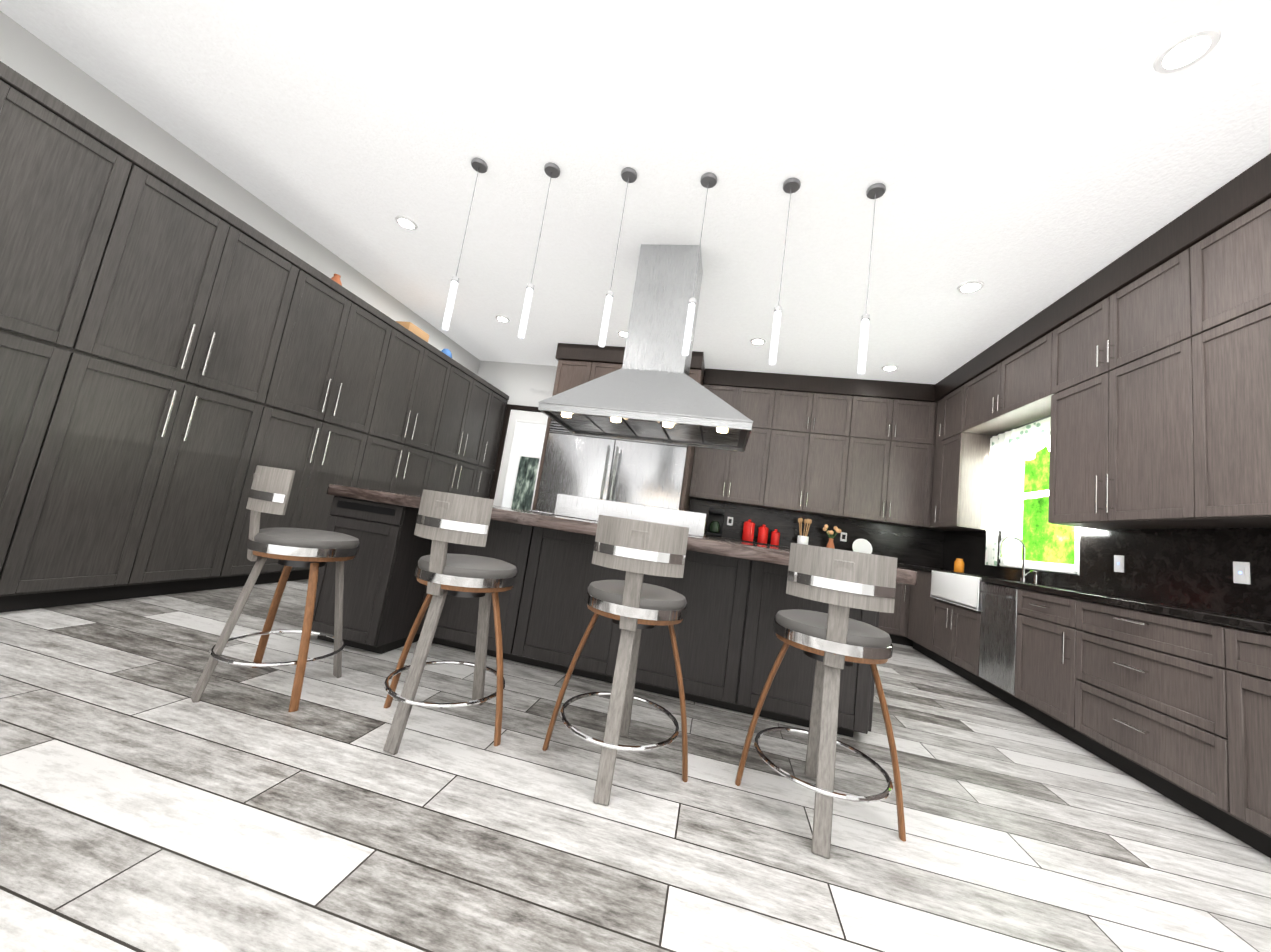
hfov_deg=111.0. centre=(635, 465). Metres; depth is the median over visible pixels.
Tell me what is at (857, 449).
upper cabinet
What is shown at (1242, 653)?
base cabinet
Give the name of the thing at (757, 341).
recessed light
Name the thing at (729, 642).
kitchen island
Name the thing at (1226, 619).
countertop
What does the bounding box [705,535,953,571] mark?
countertop
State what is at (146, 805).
floor
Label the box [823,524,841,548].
flower vase
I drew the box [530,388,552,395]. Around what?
wall art
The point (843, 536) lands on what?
electrical outlet
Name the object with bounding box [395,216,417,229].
recessed light
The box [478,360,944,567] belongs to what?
wall
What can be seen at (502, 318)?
recessed light
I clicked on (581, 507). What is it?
cooktop
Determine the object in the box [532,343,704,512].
fridge
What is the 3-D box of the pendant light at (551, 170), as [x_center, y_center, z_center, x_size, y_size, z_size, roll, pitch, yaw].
[-0.654,-1.429,2.907,0.110,1.228,0.110,7,-7,12]
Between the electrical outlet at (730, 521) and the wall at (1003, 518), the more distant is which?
the electrical outlet at (730, 521)
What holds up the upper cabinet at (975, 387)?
attached to the wall at (1003, 518)
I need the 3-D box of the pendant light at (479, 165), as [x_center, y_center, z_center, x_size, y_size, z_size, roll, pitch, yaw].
[-1.170,-1.498,2.959,0.110,1.228,0.110,7,-7,12]
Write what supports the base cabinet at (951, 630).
on the floor
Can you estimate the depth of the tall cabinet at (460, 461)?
6.07 m
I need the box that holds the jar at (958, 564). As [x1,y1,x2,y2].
[954,558,963,572]
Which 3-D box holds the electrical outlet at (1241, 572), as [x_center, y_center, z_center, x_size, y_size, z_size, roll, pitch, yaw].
[3.347,0.591,2.413,0.009,0.120,0.080,7,-7,12]
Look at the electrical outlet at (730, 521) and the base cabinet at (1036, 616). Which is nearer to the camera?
the base cabinet at (1036, 616)
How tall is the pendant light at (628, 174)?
1.228 m
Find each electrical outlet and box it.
[727,517,732,525]
[840,532,846,541]
[1114,555,1123,572]
[1233,561,1250,584]
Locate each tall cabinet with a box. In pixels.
[0,61,155,612]
[16,164,311,610]
[232,267,399,586]
[364,325,455,495]
[432,361,495,496]
[476,389,507,498]
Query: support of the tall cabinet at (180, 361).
on the floor
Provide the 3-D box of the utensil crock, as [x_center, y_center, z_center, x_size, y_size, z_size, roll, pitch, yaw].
[2.220,0.895,5.759,0.174,0.403,0.138,7,-7,12]
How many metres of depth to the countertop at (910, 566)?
4.56 m
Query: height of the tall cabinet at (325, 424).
2.680 m
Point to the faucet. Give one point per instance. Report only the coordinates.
(1024, 573)
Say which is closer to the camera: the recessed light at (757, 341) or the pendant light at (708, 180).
the pendant light at (708, 180)
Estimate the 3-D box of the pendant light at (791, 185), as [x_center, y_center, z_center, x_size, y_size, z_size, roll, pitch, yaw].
[0.922,-1.221,2.745,0.110,1.228,0.110,7,-7,12]
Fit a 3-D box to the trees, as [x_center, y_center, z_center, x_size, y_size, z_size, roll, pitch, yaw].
[6.037,-0.210,3.758,0.050,7.000,8.000,7,-7,12]
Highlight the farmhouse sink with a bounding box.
[930,570,984,610]
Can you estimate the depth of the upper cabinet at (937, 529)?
5.51 m
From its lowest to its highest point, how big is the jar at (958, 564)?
0.150 m
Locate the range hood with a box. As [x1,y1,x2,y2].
[538,244,752,451]
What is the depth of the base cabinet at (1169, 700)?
2.24 m
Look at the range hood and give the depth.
3.48 m
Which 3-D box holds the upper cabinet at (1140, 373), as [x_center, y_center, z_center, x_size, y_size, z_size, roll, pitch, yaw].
[3.425,-0.518,2.957,0.370,1.836,1.150,7,-7,12]
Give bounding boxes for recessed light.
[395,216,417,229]
[495,315,509,322]
[618,331,627,336]
[750,338,765,344]
[881,365,897,370]
[957,280,983,292]
[1153,27,1220,72]
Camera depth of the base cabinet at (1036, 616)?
3.00 m
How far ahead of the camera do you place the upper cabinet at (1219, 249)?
2.34 m
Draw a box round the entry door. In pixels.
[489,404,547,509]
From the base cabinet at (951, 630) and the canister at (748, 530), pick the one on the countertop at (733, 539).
the canister at (748, 530)
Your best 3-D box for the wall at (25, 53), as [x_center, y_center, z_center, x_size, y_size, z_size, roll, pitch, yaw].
[-3.731,-0.856,2.856,0.150,3.250,9.150,7,-7,12]
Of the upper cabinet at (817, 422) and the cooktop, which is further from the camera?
the upper cabinet at (817, 422)
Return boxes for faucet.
[997,536,1038,584]
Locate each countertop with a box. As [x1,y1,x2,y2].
[326,484,916,584]
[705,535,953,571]
[909,565,998,579]
[979,576,1270,631]
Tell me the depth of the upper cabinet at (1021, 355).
4.01 m
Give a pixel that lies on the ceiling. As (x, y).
(1024, 160)
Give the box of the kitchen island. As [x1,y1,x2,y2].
[311,496,910,736]
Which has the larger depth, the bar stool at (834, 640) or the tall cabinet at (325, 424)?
the tall cabinet at (325, 424)
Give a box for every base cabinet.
[879,566,908,644]
[905,569,912,646]
[907,568,978,658]
[931,600,974,681]
[1011,588,1062,733]
[1059,596,1218,827]
[1215,620,1270,857]
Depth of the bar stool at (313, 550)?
1.86 m
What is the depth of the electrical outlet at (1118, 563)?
3.15 m
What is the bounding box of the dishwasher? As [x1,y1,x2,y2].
[971,580,1014,705]
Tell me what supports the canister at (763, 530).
on the countertop at (733, 539)
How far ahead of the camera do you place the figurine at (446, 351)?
5.85 m
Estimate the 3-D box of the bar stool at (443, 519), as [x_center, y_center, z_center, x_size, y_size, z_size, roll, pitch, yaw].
[-0.757,0.619,1.901,0.589,0.966,0.531,7,-7,12]
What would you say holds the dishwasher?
on the floor
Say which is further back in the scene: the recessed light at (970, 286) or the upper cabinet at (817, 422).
the upper cabinet at (817, 422)
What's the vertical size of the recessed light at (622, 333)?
0.012 m
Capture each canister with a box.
[742,519,754,541]
[757,524,768,543]
[770,529,779,545]
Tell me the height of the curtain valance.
1.396 m
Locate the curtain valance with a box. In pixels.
[985,415,1050,565]
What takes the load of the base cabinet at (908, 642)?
on the floor
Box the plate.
[852,539,871,553]
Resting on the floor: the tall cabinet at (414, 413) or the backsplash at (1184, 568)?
the tall cabinet at (414, 413)
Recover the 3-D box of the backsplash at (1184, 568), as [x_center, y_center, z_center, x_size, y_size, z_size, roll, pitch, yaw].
[3.410,0.628,2.668,0.018,0.486,6.070,7,-7,12]
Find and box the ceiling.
[0,0,1270,383]
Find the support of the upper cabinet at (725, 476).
attached to the wall at (515, 382)
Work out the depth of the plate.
5.69 m
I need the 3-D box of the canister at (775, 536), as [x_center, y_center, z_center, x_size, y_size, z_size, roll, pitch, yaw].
[1.857,0.946,5.799,0.112,0.210,0.112,7,-7,12]
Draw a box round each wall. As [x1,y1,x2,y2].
[0,11,479,374]
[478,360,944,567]
[945,417,1270,621]
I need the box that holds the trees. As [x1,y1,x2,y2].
[1022,446,1074,563]
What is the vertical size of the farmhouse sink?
0.270 m
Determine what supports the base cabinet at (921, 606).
on the floor
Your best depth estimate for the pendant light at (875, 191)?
2.64 m
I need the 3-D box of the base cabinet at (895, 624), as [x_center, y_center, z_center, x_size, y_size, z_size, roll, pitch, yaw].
[2.937,1.652,5.422,0.531,0.880,0.640,7,-7,12]
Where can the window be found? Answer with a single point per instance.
(1015, 496)
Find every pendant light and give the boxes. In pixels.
[442,158,487,330]
[518,162,559,338]
[598,167,636,346]
[682,172,716,355]
[769,178,800,364]
[857,183,885,374]
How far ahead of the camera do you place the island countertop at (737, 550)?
2.35 m
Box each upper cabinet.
[689,368,784,507]
[769,374,860,518]
[849,379,936,527]
[925,401,953,530]
[931,368,978,530]
[931,379,958,530]
[951,344,994,530]
[995,308,1046,434]
[1043,225,1226,529]
[1167,153,1270,527]
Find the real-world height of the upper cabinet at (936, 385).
1.836 m
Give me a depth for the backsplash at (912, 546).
5.89 m
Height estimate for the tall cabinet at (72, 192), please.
2.680 m
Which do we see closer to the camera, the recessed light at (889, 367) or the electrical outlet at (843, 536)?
the recessed light at (889, 367)
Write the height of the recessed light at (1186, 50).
0.012 m
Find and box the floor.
[0,579,1270,951]
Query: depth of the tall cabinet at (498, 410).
6.84 m
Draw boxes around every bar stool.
[190,465,359,711]
[383,489,517,754]
[542,515,688,805]
[735,543,905,858]
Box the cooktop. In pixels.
[529,493,706,536]
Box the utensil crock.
[797,518,811,544]
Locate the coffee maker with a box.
[706,508,723,536]
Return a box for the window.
[999,453,1077,573]
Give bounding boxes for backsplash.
[689,498,943,569]
[943,528,1270,619]
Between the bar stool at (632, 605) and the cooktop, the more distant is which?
the cooktop
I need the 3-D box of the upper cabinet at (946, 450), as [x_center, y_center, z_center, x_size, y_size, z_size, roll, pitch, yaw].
[3.822,-0.191,5.046,0.370,1.836,0.451,7,-7,12]

